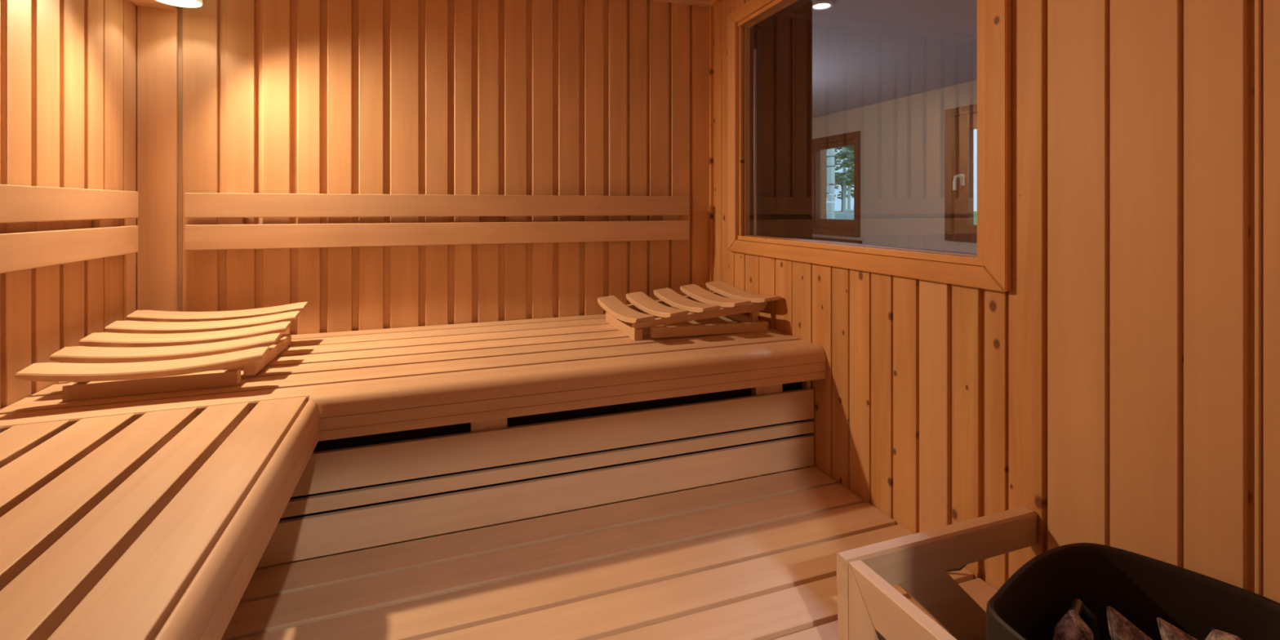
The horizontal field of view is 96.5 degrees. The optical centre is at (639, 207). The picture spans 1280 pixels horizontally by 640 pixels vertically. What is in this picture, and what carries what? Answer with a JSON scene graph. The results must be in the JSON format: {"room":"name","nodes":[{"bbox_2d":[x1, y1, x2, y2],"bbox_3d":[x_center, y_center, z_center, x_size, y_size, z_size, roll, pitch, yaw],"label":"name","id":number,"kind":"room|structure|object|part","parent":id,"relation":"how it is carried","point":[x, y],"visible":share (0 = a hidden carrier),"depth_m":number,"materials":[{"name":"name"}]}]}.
{"room":"spa","nodes":[
{"label":"spa","id":0,"kind":"room"},
{"bbox_2d":[0,0,137,409],"bbox_3d":[-1.079,0.325,0.564,0.076,2.250,2.356,0,0,-20],"label":"wall","id":1,"kind":"structure","parent":0,"point":[68,68],"depth_m":1.29,"materials":[{"name":"brown wood"}]},
{"bbox_2d":[0,184,138,273],"bbox_3d":[-1.049,0.041,0.642,0.032,0.166,1.921,0,0,-20],"label":"backrest","id":2,"kind":"object","parent":1,"relation":"attached to","point":[24,251],"visible":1,"depth_m":1.24,"materials":[{"name":"brown wood"}]},
{"bbox_3d":[-1.041,0.087,0.644,0.017,0.074,1.921,0,0,-20],"label":"rail","id":3,"kind":"part","parent":2,"relation":"part of","materials":[{"name":"brown wood"}]},
{"bbox_3d":[-1.041,-0.006,0.644,0.017,0.072,1.921,0,0,-20],"label":"rail","id":4,"kind":"part","parent":2,"relation":"part of","materials":[{"name":"brown wood"}]},
{"bbox_2d":[177,0,709,569],"bbox_3d":[-0.581,0.325,1.956,1.960,2.250,0.077,0,0,-20],"label":"wall","id":5,"kind":"structure","parent":0,"point":[454,97],"depth_m":1.89,"materials":[{"name":"brown wood"}]},
{"bbox_2d":[137,6,177,311],"bbox_3d":[-1.371,0.325,1.624,0.092,2.250,0.012,0,0,-20],"label":"corner post","id":6,"kind":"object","parent":5,"relation":"attached to","point":[157,28],"depth_m":1.62,"materials":[{"name":"brown wood"}]},
{"bbox_2d":[128,0,203,9],"bbox_3d":[-1.306,-0.628,1.567,0.239,0.145,0.129,0,0,19],"label":"lamp","id":7,"kind":"object","parent":6,"relation":"attached to","point":[164,4],"visible":1,"depth_m":1.59,"materials":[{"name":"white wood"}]},
{"bbox_3d":[-1.249,-0.627,1.538,0.113,0.142,0.113,0,0,-20],"label":"lamp shade","id":8,"kind":"part","parent":7,"relation":"part of","materials":[{"name":"white glass"}]},
{"bbox_2d":[184,192,688,250],"bbox_3d":[-0.559,0.042,1.905,1.575,0.164,0.036,0,0,-20],"label":"backrest","id":9,"kind":"object","parent":5,"relation":"attached to","point":[230,233],"visible":1,"depth_m":1.83,"materials":[{"name":"brown wood"}]},
{"bbox_3d":[-0.556,0.087,1.897,1.575,0.072,0.018,0,0,-20],"label":"rail","id":10,"kind":"part","parent":9,"relation":"part of","materials":[{"name":"brown wood"}]},
{"bbox_3d":[-0.556,-0.005,1.897,1.575,0.072,0.018,0,0,-20],"label":"rail","id":11,"kind":"part","parent":9,"relation":"part of","materials":[{"name":"brown wood"}]},
{"bbox_2d":[654,0,715,7],"bbox_3d":[-0.563,-0.788,1.906,1.808,0.023,0.032,0,0,-20],"label":"trim","id":12,"kind":"structure","parent":5,"relation":"attached to","point":[704,3],"depth_m":2.18,"materials":[{"name":"brown wood"}]},
{"bbox_2d":[760,0,812,239],"bbox_3d":[0.528,0.305,2.136,0.237,2.290,0.064,0,0,-20],"label":"wall partition","id":13,"kind":"structure","parent":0,"point":[786,42],"depth_m":2.11,"materials":[{"name":"brown wood"}]},
{"bbox_2d":[811,0,977,118],"bbox_3d":[0.600,-0.870,1.281,5.200,0.060,8.200,0,0,-20],"label":"ceiling","id":14,"kind":"structure","parent":0,"point":[865,52],"depth_m":3.04,"materials":[{"name":"paint"}]},
{"bbox_2d":[812,0,833,10],"bbox_3d":[0.753,-0.835,2.368,0.096,0.010,0.096,0,0,-20],"label":"recessed light","id":15,"kind":"object","parent":14,"relation":"in","point":[819,5],"visible":0.9,"depth_m":2.36,"materials":[{"name":"white paint"}]},
{"bbox_2d":[812,80,977,253],"bbox_3d":[2.889,0.305,2.111,0.110,2.290,8.000,0,0,-20],"label":"wall","id":16,"kind":"structure","parent":0,"point":[902,140],"depth_m":4.37,"materials":[{"name":"beige paint"}]},
{"bbox_2d":[811,130,860,236],"bbox_3d":[1.763,-0.195,5.130,0.090,0.890,0.675,0,0,-20],"label":"window","id":17,"kind":"structure","parent":16,"relation":"in","point":[820,226],"depth_m":5.09,"materials":[{"name":"brown wood"}]},
{"bbox_3d":[1.770,-0.195,5.133,0.055,0.780,0.565,0,0,-20],"label":"sash","id":18,"kind":"part","parent":17,"relation":"part of","materials":[{"name":"brown wood"}]},
{"bbox_2d":[812,236,862,244],"bbox_3d":[1.713,0.297,5.120,0.050,0.035,0.740,0,0,-20],"label":"trim","id":19,"kind":"structure","parent":16,"relation":"attached to","point":[813,237],"depth_m":5.01,"materials":[{"name":"brown wood"}]},
{"bbox_2d":[944,103,977,242],"bbox_3d":[2.287,-0.225,3.619,0.133,0.910,0.806,0,0,-20],"label":"window","id":20,"kind":"structure","parent":16,"relation":"in","point":[960,122],"depth_m":3.89,"materials":[{"name":"brown wood"}]},
{"bbox_3d":[2.162,-0.170,3.870,0.075,0.111,0.038,0,0,-1],"label":"handle","id":21,"kind":"part","parent":20,"relation":"part of","materials":[{"name":"white paint"}]},
{"bbox_3d":[2.315,-0.225,3.629,0.055,0.800,0.696,0,0,-20],"label":"sash","id":22,"kind":"part","parent":20,"relation":"part of","materials":[{"name":"brown wood"}]},
{"bbox_2d":[713,0,1279,603],"bbox_3d":[0.692,0.325,1.206,0.076,2.250,2.356,0,0,-20],"label":"wall","id":23,"kind":"structure","parent":0,"point":[1123,392],"depth_m":0.94,"materials":[{"name":"brown wood"}]},
{"bbox_2d":[709,6,713,485],"bbox_3d":[0.277,0.337,2.220,0.013,2.227,0.014,0,0,-20],"label":"trim","id":24,"kind":"structure","parent":23,"relation":"attached to","point":[711,8],"depth_m":2.21,"materials":[{"name":"brown wood"}]},
{"bbox_2d":[708,0,722,4],"bbox_3d":[0.647,-0.788,1.175,0.030,0.023,2.168,0,0,-20],"label":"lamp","id":25,"kind":"structure","parent":23,"relation":"attached to","point":[711,2],"depth_m":2.17,"materials":[{"name":"brown wood"}]},
{"bbox_2d":[727,0,1011,292],"bbox_3d":[0.547,-0.270,1.590,0.096,0.860,1.075,0,0,-20],"label":"window","id":26,"kind":"structure","parent":23,"relation":"in","point":[993,255],"depth_m":1.28,"materials":[{"name":"brown wood"}]},
{"bbox_3d":[0.336,-0.270,2.055,0.016,0.857,0.056,0,0,-20],"label":"casing","id":27,"kind":"part","parent":26,"relation":"part of","materials":[{"name":"brown wood"}]},
{"bbox_3d":[0.509,-0.677,1.576,0.016,0.045,1.070,0,0,-20],"label":"casing","id":28,"kind":"part","parent":26,"relation":"part of","materials":[{"name":"brown wood"}]},
{"bbox_3d":[0.409,-0.230,2.029,0.012,0.659,0.011,0,0,-20],"label":"locking rod","id":29,"kind":"part","parent":26,"relation":"part of","materials":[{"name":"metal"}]},
{"bbox_3d":[0.509,0.138,1.576,0.016,0.042,1.070,0,0,-20],"label":"casing","id":30,"kind":"part","parent":26,"relation":"part of","materials":[{"name":"brown wood"}]},
{"bbox_3d":[0.685,-0.270,1.092,0.016,0.857,0.044,0,0,-20],"label":"casing","id":31,"kind":"part","parent":26,"relation":"part of","materials":[{"name":"brown wood"}]},
{"bbox_3d":[0.582,1.480,1.328,5.200,0.060,8.500,0,0,-20],"label":"floor","id":32,"kind":"structure","parent":0,"visible":0},
{"bbox_2d":[0,396,319,639],"bbox_3d":[-0.663,0.919,0.366,0.564,1.061,1.532,0,0,-20],"label":"bench","id":33,"kind":"object","parent":32,"relation":"on","point":[157,525],"visible":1,"depth_m":0.73,"materials":[{"name":"brown wood"}]},
{"bbox_2d":[221,466,997,639],"bbox_3d":[-0.245,1.093,1.031,1.801,0.713,0.614,0,0,-20],"label":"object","id":34,"kind":"structure","parent":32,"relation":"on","point":[753,558],"depth_m":1.13,"materials":[{"name":"brown wood"}]},
{"bbox_2d":[0,314,826,568],"bbox_3d":[-0.451,0.563,1.596,1.804,0.348,0.688,0,0,-20],"label":"bench","id":35,"kind":"object","parent":34,"relation":"on","point":[424,431],"visible":0.66,"depth_m":1.37,"materials":[{"name":"brown wood"}]},
{"bbox_2d":[14,302,307,401],"bbox_3d":[-1.072,0.332,1.369,0.400,0.114,0.482,0,0,-20],"label":"headrest cover","id":36,"kind":"object","parent":35,"relation":"on","point":[153,351],"visible":1,"depth_m":1.25,"materials":[{"name":"brown wood"}]},
{"bbox_3d":[-0.961,0.327,1.434,0.022,0.052,0.415,0,0,-20],"label":"inclined rail","id":37,"kind":"part","parent":36,"relation":"part of","materials":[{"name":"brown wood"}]},
{"bbox_3d":[-0.944,0.370,1.458,0.022,0.037,0.353,0,0,-20],"label":"rail","id":38,"kind":"part","parent":36,"relation":"part of","materials":[{"name":"brown wood"}]},
{"bbox_3d":[-0.471,0.403,1.652,1.804,0.028,0.569,0,0,-20],"label":"seat","id":39,"kind":"part","parent":35,"relation":"part of","materials":[{"name":"brown wood"}]},
{"bbox_2d":[597,280,780,340],"bbox_3d":[0.143,0.332,1.871,0.482,0.114,0.400,0,0,-20],"label":"headrest cover","id":40,"kind":"object","parent":35,"relation":"on","point":[629,319],"visible":1,"depth_m":1.78,"materials":[{"name":"brown wood"}]},
{"bbox_3d":[0.106,0.329,1.992,0.450,0.054,0.022,0,0,-20],"label":"inclined rail","id":41,"kind":"part","parent":40,"relation":"part of","materials":[{"name":"brown wood"}]},
{"bbox_3d":[0.113,0.370,2.021,0.388,0.037,0.022,0,0,-20],"label":"rail","id":42,"kind":"part","parent":40,"relation":"part of","materials":[{"name":"brown wood"}]},
{"bbox_3d":[0.192,0.329,1.753,0.450,0.054,0.022,0,0,-20],"label":"inclined rail","id":43,"kind":"part","parent":40,"relation":"part of","materials":[{"name":"brown wood"}]},
{"bbox_3d":[0.216,0.370,1.737,0.388,0.037,0.022,0,0,-20],"label":"rail","id":44,"kind":"part","parent":40,"relation":"part of","materials":[{"name":"brown wood"}]},
{"bbox_2d":[945,564,967,572],"bbox_3d":[0.622,0.698,1.150,0.111,0.077,0.013,0,0,17],"label":"cable","id":45,"kind":"object","parent":34,"relation":"on","point":[961,567],"visible":0.2,"depth_m":1.15,"materials":[{"name":"brown"}]},
{"bbox_2d":[836,506,1036,639],"bbox_3d":[0.668,1.000,0.539,0.416,0.901,0.938,0,0,-20],"label":"guard","id":46,"kind":"object","parent":32,"relation":"on","point":[869,607],"visible":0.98,"depth_m":0.93,"materials":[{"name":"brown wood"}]},
{"bbox_3d":[0.328,1.028,0.899,0.021,0.843,0.024,0,0,-20],"label":"post","id":47,"kind":"part","parent":46,"relation":"part of","materials":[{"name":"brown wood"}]},
{"bbox_3d":[0.342,1.000,0.861,0.022,0.900,0.056,0,0,-20],"label":"post","id":48,"kind":"part","parent":46,"relation":"part of","materials":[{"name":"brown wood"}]},
{"bbox_3d":[0.488,0.582,0.459,0.022,0.066,0.910,0,0,-20],"label":"rail","id":49,"kind":"part","parent":46,"relation":"part of","materials":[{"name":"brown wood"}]},
{"bbox_3d":[0.513,0.578,0.967,0.416,0.058,0.026,0,0,-20],"label":"rail","id":50,"kind":"part","parent":46,"relation":"part of","materials":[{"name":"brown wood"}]},
{"bbox_2d":[986,542,1279,639],"bbox_3d":[0.649,0.975,0.628,0.375,0.950,0.431,0,0,-20],"label":"heater","id":51,"kind":"object","parent":32,"relation":"on","point":[1086,579],"visible":0.93,"depth_m":0.80,"materials":[{"name":"black metal"}]},
{"bbox_2d":[1053,609,1093,639],"bbox_3d":[0.571,0.560,0.745,0.060,0.058,0.046,0,0,-20],"label":"stone","id":52,"kind":"object","parent":51,"relation":"in","point":[1071,626],"visible":1,"depth_m":0.74,"materials":[{"name":"stone"}]},
{"bbox_2d":[1106,605,1152,639],"bbox_3d":[0.632,0.557,0.734,0.051,0.076,0.037,0,0,-20],"label":"stone","id":53,"kind":"object","parent":51,"relation":"in","point":[1120,628],"visible":1,"depth_m":0.73,"materials":[{"name":"stone"}]},
{"bbox_2d":[1156,617,1197,639],"bbox_3d":[0.687,0.554,0.716,0.067,0.056,0.049,0,0,-20],"label":"stone","id":54,"kind":"object","parent":51,"relation":"in","point":[1168,631],"visible":1,"depth_m":0.72,"materials":[{"name":"stone"}]},
{"bbox_2d":[1204,627,1242,639],"bbox_3d":[0.722,0.553,0.708,0.050,0.056,0.041,0,0,-38],"label":"stone","id":55,"kind":"object","parent":51,"relation":"in","point":[1215,634],"visible":1,"depth_m":0.70,"materials":[{"name":"stone"}]},
{"label":"outside","id":56,"kind":"structure","parent":0,"visible":0},
{"bbox_2d":[826,210,977,224],"bbox_3d":[21.048,0.560,35.282,56.380,0.120,68.000,0,0,-20],"label":"lawn","id":57,"kind":"structure","parent":56,"point":[975,212],"depth_m":32.25,"materials":[{"name":"green plant"}]},
{"bbox_2d":[820,149,826,218],"bbox_3d":[3.455,-1.050,10.835,0.160,3.100,0.180,0,0,-20],"label":"timber post","id":58,"kind":"object","parent":57,"relation":"on","point":[823,153],"visible":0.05,"depth_m":10.78,"materials":[{"name":"wood"}]},
{"bbox_2d":[826,148,835,218],"bbox_3d":[4.214,-1.036,12.609,0.096,3.072,0.162,0,0,-20],"label":"pillar","id":59,"kind":"structure","parent":57,"relation":"on","point":[830,161],"depth_m":12.55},
{"bbox_2d":[826,146,853,212],"bbox_3d":[9.203,-1.852,26.170,3.941,4.708,4.196,0,0,26],"label":"tree","id":60,"kind":"object","parent":57,"relation":"on","point":[842,180],"visible":0.15,"depth_m":25.97,"materials":[{"name":"green plant"}]},
{"bbox_3d":[9.203,-2.600,26.170,3.941,3.212,4.196,0,0,26],"label":"crown","id":61,"kind":"part","parent":60,"relation":"part of","materials":[{"name":"green plant"}]},
{"bbox_2d":[826,147,853,208],"bbox_3d":[12.861,-2.401,34.946,5.279,5.808,4.711,0,0,-20],"label":"tree","id":62,"kind":"object","parent":57,"relation":"on","point":[836,157],"visible":0.06,"depth_m":35.01,"materials":[{"name":"green plant"}]},
{"bbox_3d":[12.861,-3.299,34.946,5.279,4.012,4.711,0,0,-20],"label":"crown","id":63,"kind":"part","parent":62,"relation":"part of","materials":[{"name":"green plant"}]},
{"bbox_2d":[826,208,853,219],"bbox_3d":[7.139,0.290,20.509,0.400,0.420,5.300,0,0,-20],"label":"wall","id":64,"kind":"structure","parent":57,"relation":"on","point":[848,214],"depth_m":19.92,"materials":[{"name":"stone"}]},
{"bbox_2d":[826,173,853,212],"bbox_3d":[16.256,-1.159,45.854,5.545,3.331,6.443,0,0,-20],"label":"tree","id":65,"kind":"object","parent":57,"relation":"on","point":[842,185],"visible":0.12,"depth_m":45.83,"materials":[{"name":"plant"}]},
{"bbox_3d":[16.256,-1.731,45.854,5.545,2.186,6.443,0,0,-20],"label":"crown","id":66,"kind":"part","parent":65,"relation":"part of","materials":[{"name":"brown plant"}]},
{"bbox_2d":[839,145,853,208],"bbox_3d":[8.480,-1.834,21.581,2.034,4.689,2.178,0,0,25],"label":"tree","id":67,"kind":"object","parent":57,"relation":"on","point":[849,156],"visible":0.15,"depth_m":21.52,"materials":[{"name":"green plant"}]},
{"bbox_3d":[8.480,-2.594,21.581,2.034,3.169,2.178,0,0,25],"label":"crown","id":68,"kind":"part","parent":67,"relation":"part of","materials":[{"name":"green plant"}]}
]}

